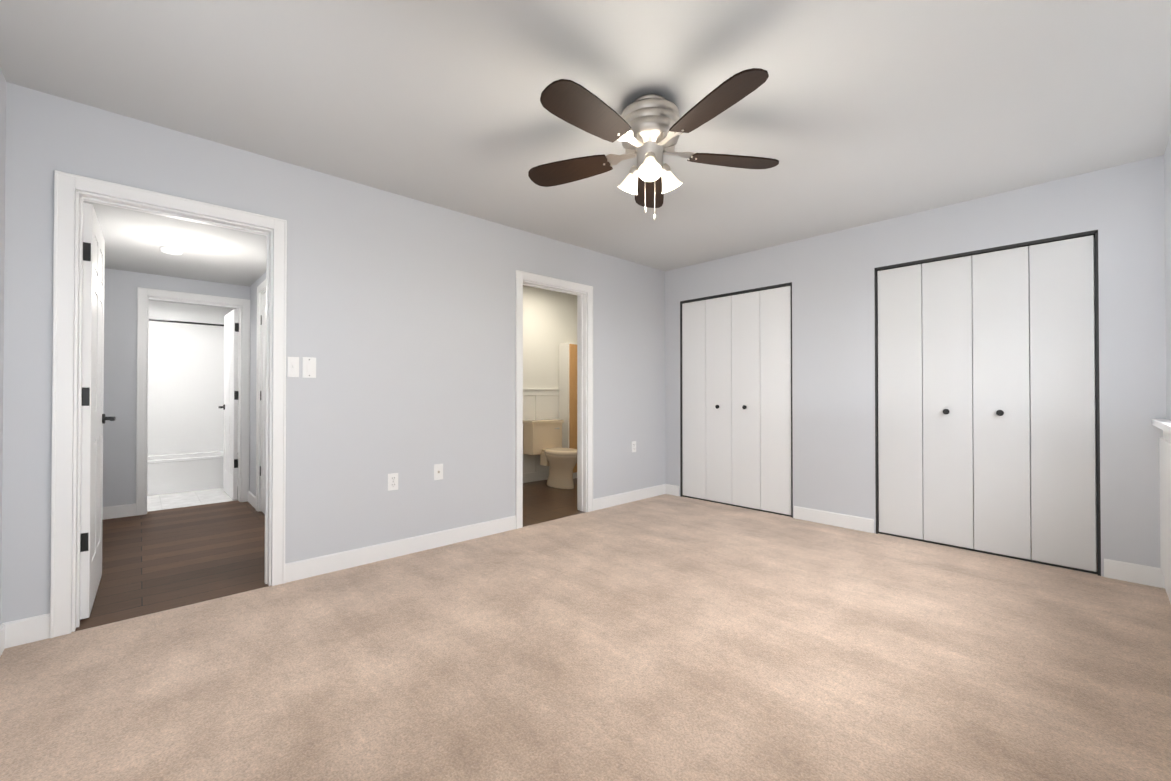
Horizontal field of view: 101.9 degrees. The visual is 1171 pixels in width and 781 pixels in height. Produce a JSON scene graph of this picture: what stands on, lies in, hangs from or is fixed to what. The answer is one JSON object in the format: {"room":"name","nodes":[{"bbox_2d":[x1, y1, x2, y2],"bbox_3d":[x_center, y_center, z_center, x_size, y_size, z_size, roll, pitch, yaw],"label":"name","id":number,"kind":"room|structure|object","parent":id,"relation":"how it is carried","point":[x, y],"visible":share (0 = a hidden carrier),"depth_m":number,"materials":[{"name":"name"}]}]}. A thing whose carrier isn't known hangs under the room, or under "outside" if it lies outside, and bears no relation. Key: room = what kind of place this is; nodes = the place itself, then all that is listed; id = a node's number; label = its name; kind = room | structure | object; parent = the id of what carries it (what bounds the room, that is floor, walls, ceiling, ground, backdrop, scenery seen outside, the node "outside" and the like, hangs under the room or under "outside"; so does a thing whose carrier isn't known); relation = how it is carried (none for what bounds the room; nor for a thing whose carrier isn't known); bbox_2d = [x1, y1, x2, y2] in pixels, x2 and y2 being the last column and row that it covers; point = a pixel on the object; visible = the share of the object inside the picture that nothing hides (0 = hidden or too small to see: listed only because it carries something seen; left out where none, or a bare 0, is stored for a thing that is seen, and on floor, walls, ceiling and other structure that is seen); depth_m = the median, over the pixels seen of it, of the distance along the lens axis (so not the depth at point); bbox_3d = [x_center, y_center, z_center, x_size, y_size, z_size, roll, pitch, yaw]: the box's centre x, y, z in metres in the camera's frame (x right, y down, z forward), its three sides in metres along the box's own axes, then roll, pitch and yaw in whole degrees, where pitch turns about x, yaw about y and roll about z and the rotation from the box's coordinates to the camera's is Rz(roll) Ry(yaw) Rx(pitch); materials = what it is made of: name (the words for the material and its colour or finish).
{"room":"empty bedroom","nodes":[
{"label":"empty bedroom","id":0,"kind":"room"},
{"bbox_2d":[0,68,5,624],"bbox_3d":[-1.381,-0.127,0.746,0.120,2.490,3.560,0,-1,-43],"label":"wall","id":1,"kind":"structure","parent":0,"point":[2,156],"depth_m":2.06,"materials":[{"name":"grey paint"}]},
{"bbox_2d":[0,621,11,656],"bbox_3d":[-1.343,1.063,0.792,0.013,0.111,3.530,0,-1,-43],"label":"baseboard","id":2,"kind":"structure","parent":1,"relation":"attached to","point":[5,628],"depth_m":2.08,"materials":[{"name":"white wood"}]},
{"bbox_2d":[74,500,268,631],"bbox_3d":[-3.026,1.160,3.593,1.390,0.040,2.860,0,-1,-43],"label":"floor","id":3,"kind":"structure","parent":0,"point":[159,560],"depth_m":3.19,"materials":[{"name":"brown wood"}]},
{"bbox_2d":[83,201,265,308],"bbox_3d":[-3.802,-1.141,4.131,1.810,0.100,4.440,0,-1,-43],"label":"ceiling","id":4,"kind":"structure","parent":0,"point":[135,241],"depth_m":3.66,"materials":[{"name":"grey paint"}]},
{"bbox_2d":[160,246,182,254],"bbox_3d":[-3.197,-1.076,3.669,0.136,0.037,0.136,0,-1,-43],"label":"ceiling light","id":5,"kind":"object","parent":4,"relation":"attached to","point":[171,250],"visible":1,"depth_m":3.63,"materials":[{"name":"white glass"}]},
{"bbox_2d":[103,268,249,506],"bbox_3d":[-3.963,-0.097,4.602,1.150,2.490,0.120,0,-1,-43],"label":"wall","id":6,"kind":"structure","parent":0,"point":[120,383],"depth_m":4.31,"materials":[{"name":"grey paint"}]},
{"bbox_2d":[136,287,249,515],"bbox_3d":[-3.854,0.101,4.699,0.855,2.095,0.156,0,-1,-43],"label":"door frame","id":7,"kind":"structure","parent":6,"relation":"attached to","point":[144,295],"depth_m":4.56,"materials":[{"name":"white wood"}]},
{"bbox_2d":[218,309,238,499],"bbox_3d":[-3.905,0.143,5.226,0.147,2.000,0.704,0,-1,-44],"label":"bathroom door","id":8,"kind":"structure","parent":6,"relation":"in","point":[231,391],"depth_m":5.11,"materials":[{"name":"white wood"}]},
{"bbox_2d":[148,300,232,455],"bbox_3d":[-5.250,-0.088,5.726,1.890,2.490,0.120,0,-1,-43],"label":"wall","id":9,"kind":"structure","parent":0,"point":[185,383],"depth_m":5.90,"materials":[{"name":"white paint"}]},
{"bbox_2d":[147,486,237,511],"bbox_3d":[-4.710,1.172,5.140,1.890,0.040,1.700,0,-1,-43],"label":"floor","id":10,"kind":"structure","parent":0,"point":[182,499],"depth_m":5.02,"materials":[{"name":"white tile"}]},
{"bbox_2d":[147,451,237,495],"bbox_3d":[-4.984,0.963,5.434,1.630,0.384,0.638,0,-1,-43],"label":"bathtub","id":11,"kind":"object","parent":10,"relation":"on","point":[175,473],"visible":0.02,"depth_m":5.43,"materials":[{"name":"white"}]},
{"bbox_2d":[236,308,238,389],"bbox_3d":[-4.024,-0.088,5.711,0.120,2.490,1.580,0,-1,-43],"label":"door frame","id":12,"kind":"structure","parent":0,"point":[238,350],"depth_m":6.05,"materials":[{"name":"white wood"}]},
{"bbox_2d":[249,272,265,510],"bbox_3d":[-2.604,-0.101,4.081,0.120,2.490,2.740,0,-1,-43],"label":"wall","id":13,"kind":"structure","parent":0,"point":[253,349],"depth_m":4.79,"materials":[{"name":"grey paint"}]},
{"bbox_2d":[248,491,255,508],"bbox_3d":[-3.325,1.094,4.743,0.013,0.111,0.535,0,-1,-43],"label":"baseboard","id":14,"kind":"structure","parent":13,"relation":"attached to","point":[251,498],"depth_m":4.72,"materials":[{"name":"white wood"}]},
{"bbox_2d":[256,279,265,511],"bbox_3d":[-2.769,0.075,4.240,0.141,2.140,0.970,0,-1,-43],"label":"door frame","id":15,"kind":"structure","parent":13,"relation":"attached to","point":[261,287],"depth_m":4.51,"materials":[{"name":"white wood"}]},
{"bbox_2d":[260,292,265,513],"bbox_3d":[-2.795,0.113,4.224,0.042,2.045,0.822,0,-1,-43],"label":"closet door","id":16,"kind":"structure","parent":13,"relation":"in","point":[263,370],"depth_m":4.43,"materials":[{"name":"white wood"}]},
{"bbox_2d":[1,82,665,631],"bbox_3d":[-0.871,-0.104,3.747,4.970,2.490,0.120,0,-1,-43],"label":"wall","id":17,"kind":"structure","parent":0,"point":[401,318],"depth_m":3.10,"materials":[{"name":"grey paint"}]},
{"bbox_2d":[40,613,49,635],"bbox_3d":[-3.446,1.082,3.211,0.013,0.111,2.604,0,-1,-43],"label":"baseboard","id":18,"kind":"structure","parent":17,"relation":"attached to","point":[45,618],"depth_m":2.15,"materials":[{"name":"white wood"}]},
{"bbox_2d":[80,203,115,618],"bbox_3d":[-2.712,0.100,2.616,0.147,2.045,0.774,0,-1,-42],"label":"bedroom door","id":19,"kind":"structure","parent":17,"relation":"in","point":[94,418],"depth_m":2.38,"materials":[{"name":"white wood"}]},
{"bbox_2d":[50,170,286,637],"bbox_3d":[-2.154,0.062,2.541,0.920,2.140,0.162,0,-1,-43],"label":"door frame","id":20,"kind":"structure","parent":17,"relation":"attached to","point":[69,199],"depth_m":2.27,"materials":[{"name":"white wood"}]},
{"bbox_2d":[287,357,298,376],"bbox_3d":[-1.743,-0.141,2.835,0.060,0.120,0.016,0,-1,-43],"label":"switch plate","id":21,"kind":"object","parent":17,"relation":"attached to","point":[292,362],"depth_m":2.83,"materials":[{"name":"white plastic"}]},
{"bbox_2d":[302,357,315,377],"bbox_3d":[-1.683,-0.140,2.895,0.074,0.124,0.011,0,-1,-43],"label":"switch plate","id":22,"kind":"object","parent":17,"relation":"attached to","point":[308,367],"depth_m":2.89,"materials":[{"name":"white plastic"}]},
{"bbox_2d":[388,473,397,490],"bbox_3d":[-1.312,0.622,3.239,0.070,0.114,0.008,0,-1,-43],"label":"outlet","id":23,"kind":"object","parent":17,"relation":"attached to","point":[392,481],"visible":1,"depth_m":3.24,"materials":[{"name":"white plastic"}]},
{"bbox_2d":[285,516,515,582],"bbox_3d":[-1.175,1.083,3.360,1.640,0.111,0.013,0,-1,-43],"label":"baseboard","id":24,"kind":"structure","parent":17,"relation":"attached to","point":[302,569],"depth_m":3.22,"materials":[{"name":"white wood"}]},
{"bbox_2d":[434,464,442,479],"bbox_3d":[-1.070,0.594,3.464,0.070,0.114,0.012,0,-1,-43],"label":"wall jack","id":25,"kind":"object","parent":17,"relation":"attached to","point":[438,471],"visible":1,"depth_m":3.46,"materials":[{"name":"white plastic"}]},
{"bbox_2d":[515,270,592,528],"bbox_3d":[-0.302,0.075,4.279,0.880,2.140,0.162,0,-1,-43],"label":"door frame","id":26,"kind":"structure","parent":17,"relation":"attached to","point":[584,401],"depth_m":4.49,"materials":[{"name":"white wood"}]},
{"bbox_2d":[593,484,667,510],"bbox_3d":[0.483,1.095,4.915,1.145,0.111,0.013,0,-1,-43],"label":"baseboard","id":27,"kind":"structure","parent":17,"relation":"attached to","point":[626,497],"depth_m":4.87,"materials":[{"name":"white wood"}]},
{"bbox_2d":[631,441,635,452],"bbox_3d":[0.504,0.586,4.943,0.070,0.114,0.008,0,-1,-43],"label":"outlet","id":28,"kind":"object","parent":17,"relation":"attached to","point":[633,446],"visible":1,"depth_m":4.93,"materials":[{"name":"white plastic"}]},
{"bbox_2d":[523,285,576,388],"bbox_3d":[-1.060,-0.088,5.790,3.390,2.490,0.120,0,-1,-43],"label":"wall","id":29,"kind":"structure","parent":0,"point":[549,321],"depth_m":6.21,"materials":[{"name":"white paint"}]},
{"bbox_2d":[523,388,559,482],"bbox_3d":[-0.993,0.565,5.742,3.190,1.185,0.035,0,-1,-43],"label":"wainscoting","id":30,"kind":"structure","parent":29,"relation":"attached to","point":[540,404],"depth_m":6.09,"materials":[{"name":"white wood"}]},
{"bbox_2d":[523,478,584,526],"bbox_3d":[-0.703,1.171,5.005,3.930,0.040,1.740,0,-1,-43],"label":"floor","id":31,"kind":"structure","parent":0,"point":[543,501],"depth_m":4.88,"materials":[{"name":"brown wood"}]},
{"bbox_2d":[523,419,576,488],"bbox_3d":[-0.352,0.765,5.796,0.500,0.785,0.750,0,-1,-43],"label":"toilet","id":32,"kind":"object","parent":31,"relation":"on","point":[542,439],"visible":0.94,"depth_m":5.78,"materials":[{"name":"beige ceramic"}]},
{"bbox_2d":[559,342,576,478],"bbox_3d":[-0.170,0.267,6.359,0.290,1.790,0.236,0,-1,-43],"label":"linen cabinet","id":33,"kind":"object","parent":31,"relation":"on","point":[568,383],"visible":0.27,"depth_m":6.25,"materials":[{"name":"brown"}]},
{"bbox_2d":[0,494,1170,780],"bbox_3d":[0.677,1.152,2.583,5.650,0.040,3.680,0,-1,-43],"label":"floor carpet","id":34,"kind":"object","parent":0,"point":[668,638],"visible":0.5,"depth_m":1.92,"materials":[{"name":"beige carpet"}]},
{"bbox_2d":[0,0,1170,270],"bbox_3d":[0.082,-1.403,3.238,5.650,0.100,5.420,0,-1,-43],"label":"ceiling","id":35,"kind":"structure","parent":0,"point":[848,114],"depth_m":2.16,"materials":[{"name":"grey paint"}]},
{"bbox_2d":[528,68,778,220],"bbox_3d":[0.282,-1.083,2.221,1.231,0.556,1.265,0,-1,-43],"label":"ceiling fan","id":36,"kind":"object","parent":35,"relation":"hanging from","point":[647,130],"visible":1,"depth_m":2.14,"materials":[{"name":"brown wood"}]},
{"bbox_2d":[665,155,1166,576],"bbox_3d":[2.198,-0.102,4.020,0.120,2.490,3.680,0,-1,-43],"label":"wall","id":37,"kind":"structure","parent":0,"point":[1119,208],"depth_m":3.47,"materials":[{"name":"grey paint"}]},
{"bbox_2d":[682,286,790,514],"bbox_3d":[1.458,0.092,4.737,0.056,2.083,1.184,0,-1,-43],"label":"bifold closet doors","id":38,"kind":"structure","parent":37,"relation":"in","point":[736,399],"depth_m":4.68,"materials":[{"name":"white wood"}]},
{"bbox_2d":[680,282,792,517],"bbox_3d":[1.493,0.087,4.770,0.120,2.125,1.220,0,-1,-43],"label":"trim","id":39,"kind":"structure","parent":37,"relation":"attached to","point":[731,294],"depth_m":4.73,"materials":[{"name":"black metal"}]},
{"bbox_2d":[794,506,873,532],"bbox_3d":[2.088,1.088,4.031,0.013,0.111,0.636,0,-1,-43],"label":"baseboard","id":40,"kind":"structure","parent":37,"relation":"attached to","point":[802,513],"depth_m":4.00,"materials":[{"name":"white wood"}]},
{"bbox_2d":[877,235,1096,571],"bbox_3d":[2.744,0.081,3.366,0.056,2.083,1.184,0,-1,-43],"label":"bifold closet doors","id":41,"kind":"structure","parent":37,"relation":"in","point":[958,392],"depth_m":3.28,"materials":[{"name":"white wood"}]},
{"bbox_2d":[874,230,1100,575],"bbox_3d":[2.779,0.076,3.399,0.120,2.125,1.220,0,-1,-43],"label":"trim","id":42,"kind":"structure","parent":37,"relation":"attached to","point":[1048,240],"depth_m":3.17,"materials":[{"name":"black metal"}]},
{"bbox_2d":[1164,133,1170,420],"bbox_3d":[1.603,-0.125,1.022,4.850,2.490,0.120,0,-1,-43],"label":"wall","id":43,"kind":"structure","parent":0,"point":[1167,178],"depth_m":2.62,"materials":[{"name":"grey paint"}]},
{"bbox_2d":[1152,419,1170,441],"bbox_3d":[2.419,0.210,1.874,2.490,0.104,0.099,0,-1,-43],"label":"window sill","id":44,"kind":"structure","parent":43,"relation":"attached to","point":[1164,425],"depth_m":2.49,"materials":[{"name":"white wood"}]},
{"bbox_2d":[1159,437,1170,592],"bbox_3d":[2.421,0.639,1.884,2.470,0.754,0.028,0,-1,-43],"label":"wall","id":45,"kind":"structure","parent":43,"relation":"in","point":[1165,496],"depth_m":2.52,"materials":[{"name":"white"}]},
{"bbox_2d":[1160,568,1170,602],"bbox_3d":[1.602,1.065,1.101,4.730,0.111,0.013,0,-1,-43],"label":"baseboard","id":46,"kind":"structure","parent":43,"relation":"attached to","point":[1163,584],"depth_m":2.72,"materials":[{"name":"white wood"}]},
{"bbox_3d":[-5.314,-0.098,4.500,0.120,2.490,1.580,0,-1,-43],"label":"wall","id":47,"kind":"structure","parent":0,"visible":0},
{"bbox_2d":[149,319,223,325],"bbox_3d":[-4.771,-0.777,5.221,1.630,0.056,0.056,0,-1,-43],"label":"rail","id":48,"kind":"object","parent":47,"relation":"attached to","point":[185,322],"visible":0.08,"depth_m":5.41,"materials":[{"name":"black metal"}]}
]}

